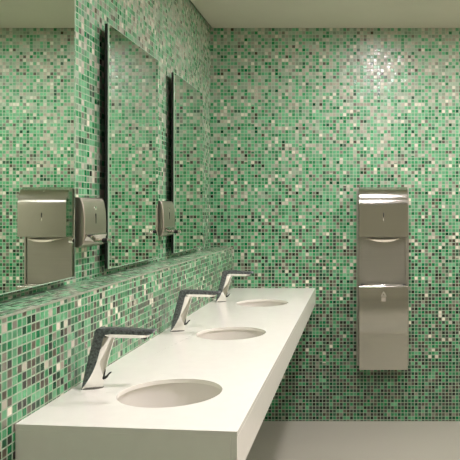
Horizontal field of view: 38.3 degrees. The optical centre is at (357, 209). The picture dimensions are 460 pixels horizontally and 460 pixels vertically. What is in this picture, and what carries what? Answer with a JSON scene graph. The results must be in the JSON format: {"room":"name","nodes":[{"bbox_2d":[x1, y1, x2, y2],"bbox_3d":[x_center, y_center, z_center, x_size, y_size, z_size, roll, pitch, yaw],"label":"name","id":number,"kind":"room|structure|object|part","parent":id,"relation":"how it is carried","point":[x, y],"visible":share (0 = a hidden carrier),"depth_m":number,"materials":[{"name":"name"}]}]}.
{"room":"public restroom","nodes":[
{"label":"public restroom","id":0,"kind":"room"},
{"bbox_2d":[0,0,209,300],"bbox_3d":[-0.965,0.044,1.073,0.120,2.512,5.946,0,0,0],"label":"wall","id":1,"kind":"structure","parent":0,"point":[175,33],"depth_m":2.54,"materials":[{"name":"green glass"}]},
{"bbox_2d":[0,0,74,294],"bbox_3d":[-0.885,-0.220,1.684,0.040,0.854,0.546,0,0,0],"label":"mirror","id":2,"kind":"object","parent":1,"relation":"attached to","point":[37,37],"visible":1,"depth_m":1.72,"materials":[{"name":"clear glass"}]},
{"bbox_2d":[75,197,112,247],"bbox_3d":[-0.850,0.041,2.070,0.110,0.157,0.172,0,0,0],"label":"soap dispenser","id":3,"kind":"object","parent":1,"relation":"attached to","point":[90,213],"visible":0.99,"depth_m":2.03,"materials":[{"name":"metal"}]},
{"bbox_3d":[-0.848,0.095,2.070,0.018,0.039,0.160,0,0,0],"label":"push lever","id":4,"kind":"part","parent":3,"relation":"part of","materials":[{"name":"silver metal"}]},
{"bbox_2d":[0,247,231,459],"bbox_3d":[-0.838,0.766,1.013,0.135,1.068,5.826,0,0,0],"label":"wall","id":5,"kind":"structure","parent":1,"relation":"attached to","point":[45,350],"depth_m":1.76,"materials":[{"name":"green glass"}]},
{"bbox_2d":[0,247,232,318],"bbox_3d":[-0.771,0.234,1.013,0.005,0.005,5.826,0,0,0],"label":"trim","id":6,"kind":"structure","parent":1,"relation":"attached to","point":[107,285],"depth_m":1.83,"materials":[{"name":"grey"}]},
{"bbox_2d":[105,23,157,268],"bbox_3d":[-0.885,-0.220,2.497,0.040,0.854,0.546,0,0,0],"label":"mirror","id":7,"kind":"object","parent":1,"relation":"attached to","point":[131,73],"visible":1,"depth_m":2.42,"materials":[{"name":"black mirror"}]},
{"bbox_2d":[158,201,181,236],"bbox_3d":[-0.850,0.041,2.878,0.110,0.157,0.172,0,0,0],"label":"soap dispenser","id":8,"kind":"object","parent":1,"relation":"attached to","point":[166,226],"visible":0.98,"depth_m":2.84,"materials":[{"name":"metal"}]},
{"bbox_3d":[-0.848,0.095,2.878,0.018,0.039,0.160,0,0,0],"label":"push lever","id":9,"kind":"part","parent":8,"relation":"part of","materials":[{"name":"silver metal"}]},
{"bbox_2d":[171,72,201,252],"bbox_3d":[-0.885,-0.220,3.290,0.040,0.854,0.546,0,0,0],"label":"mirror","id":10,"kind":"object","parent":1,"relation":"attached to","point":[186,100],"visible":0.99,"depth_m":3.21,"materials":[{"name":"black mirror"}]},
{"bbox_2d":[190,0,459,27],"bbox_3d":[0.429,-1.132,1.011,2.642,0.040,5.822,0,0,0],"label":"ceiling","id":11,"kind":"structure","parent":0,"point":[218,13],"depth_m":3.61,"materials":[{"name":"paint"}]},
{"bbox_2d":[210,26,459,420],"bbox_3d":[0.422,0.044,3.986,2.655,2.512,0.120,0,0,0],"label":"wall","id":12,"kind":"structure","parent":0,"point":[302,119],"depth_m":3.93,"materials":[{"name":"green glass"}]},
{"bbox_2d":[15,288,314,459],"bbox_3d":[-0.516,0.633,2.658,0.508,0.303,2.537,0,0,0],"label":"countertop","id":13,"kind":"structure","parent":12,"relation":"attached to","point":[206,390],"depth_m":1.76,"materials":[{"name":"white stone"}]},
{"bbox_2d":[81,326,156,389],"bbox_3d":[-0.645,0.401,1.733,0.194,0.162,0.047,0,0,0],"label":"faucet","id":14,"kind":"object","parent":13,"relation":"on","point":[103,339],"visible":1,"depth_m":1.72,"materials":[{"name":"silver metal"}]},
{"bbox_3d":[-0.697,0.412,1.733,0.086,0.140,0.045,0,0,0],"label":"stem","id":15,"kind":"part","parent":14,"relation":"part of","materials":[{"name":"silver metal"}]},
{"bbox_3d":[-0.626,0.341,1.733,0.122,0.013,0.030,0,0,0],"label":"spout","id":16,"kind":"part","parent":14,"relation":"part of","materials":[{"name":"silver metal"}]},
{"bbox_2d":[117,383,221,407],"bbox_3d":[-0.495,0.639,1.690,0.312,0.291,0.312,0,0,0],"label":"basin","id":17,"kind":"object","parent":13,"relation":"in","point":[129,395],"depth_m":1.80,"materials":[{"name":"white ceramic"}]},
{"bbox_2d":[170,289,220,331],"bbox_3d":[-0.645,0.401,2.545,0.194,0.162,0.047,0,0,0],"label":"faucet","id":18,"kind":"object","parent":13,"relation":"on","point":[185,296],"visible":1,"depth_m":2.53,"materials":[{"name":"grey metal"}]},
{"bbox_3d":[-0.697,0.412,2.545,0.086,0.140,0.045,0,0,0],"label":"stem","id":19,"kind":"part","parent":18,"relation":"part of","materials":[{"name":"silver metal"}]},
{"bbox_3d":[-0.626,0.341,2.545,0.122,0.013,0.030,0,0,0],"label":"spout","id":20,"kind":"part","parent":18,"relation":"part of","materials":[{"name":"silver metal"}]},
{"bbox_2d":[197,330,264,339],"bbox_3d":[-0.495,0.639,2.497,0.312,0.291,0.312,0,0,0],"label":"basin","id":21,"kind":"object","parent":13,"relation":"in","point":[201,334],"depth_m":2.62,"materials":[{"name":"white ceramic"}]},
{"bbox_2d":[216,270,253,301],"bbox_3d":[-0.645,0.401,3.350,0.194,0.162,0.047,0,0,0],"label":"faucet","id":22,"kind":"object","parent":13,"relation":"on","point":[226,276],"visible":0.98,"depth_m":3.33,"materials":[{"name":"grey metal"}]},
{"bbox_3d":[-0.697,0.412,3.350,0.086,0.140,0.045,0,0,0],"label":"stem","id":23,"kind":"part","parent":22,"relation":"part of","materials":[{"name":"silver metal"}]},
{"bbox_3d":[-0.626,0.341,3.350,0.122,0.013,0.030,0,0,0],"label":"spout","id":24,"kind":"part","parent":22,"relation":"part of","materials":[{"name":"silver metal"}]},
{"bbox_2d":[237,301,286,306],"bbox_3d":[-0.495,0.639,3.304,0.312,0.291,0.312,0,0,0],"label":"basin","id":25,"kind":"object","parent":13,"relation":"in","point":[239,303],"depth_m":3.42,"materials":[{"name":"white ceramic"}]},
{"bbox_2d":[263,421,459,421],"bbox_3d":[0.490,1.298,3.924,2.520,0.003,0.004,0,0,0],"label":"baseboard","id":26,"kind":"structure","parent":12,"relation":"attached to","point":[263,421],"depth_m":3.92,"materials":[{"name":"grey"}]},
{"bbox_2d":[357,187,408,369],"bbox_3d":[0.152,0.411,3.859,0.318,1.094,0.134,0,0,0],"label":"dispenser","id":27,"kind":"object","parent":12,"relation":"attached to","point":[382,212],"visible":1,"depth_m":3.81,"materials":[{"name":"metal"}]},
{"bbox_3d":[0.152,0.412,3.910,0.268,1.076,0.032,0,0,0],"label":"panel","id":28,"kind":"part","parent":27,"relation":"part of","materials":[{"name":"metal"}]},
{"bbox_2d":[246,422,459,459],"bbox_3d":[0.422,1.350,1.013,2.895,0.100,6.066,0,0,0],"label":"floor","id":29,"kind":"structure","parent":0,"point":[273,440],"depth_m":3.60,"materials":[{"name":"plastic"}]}
]}

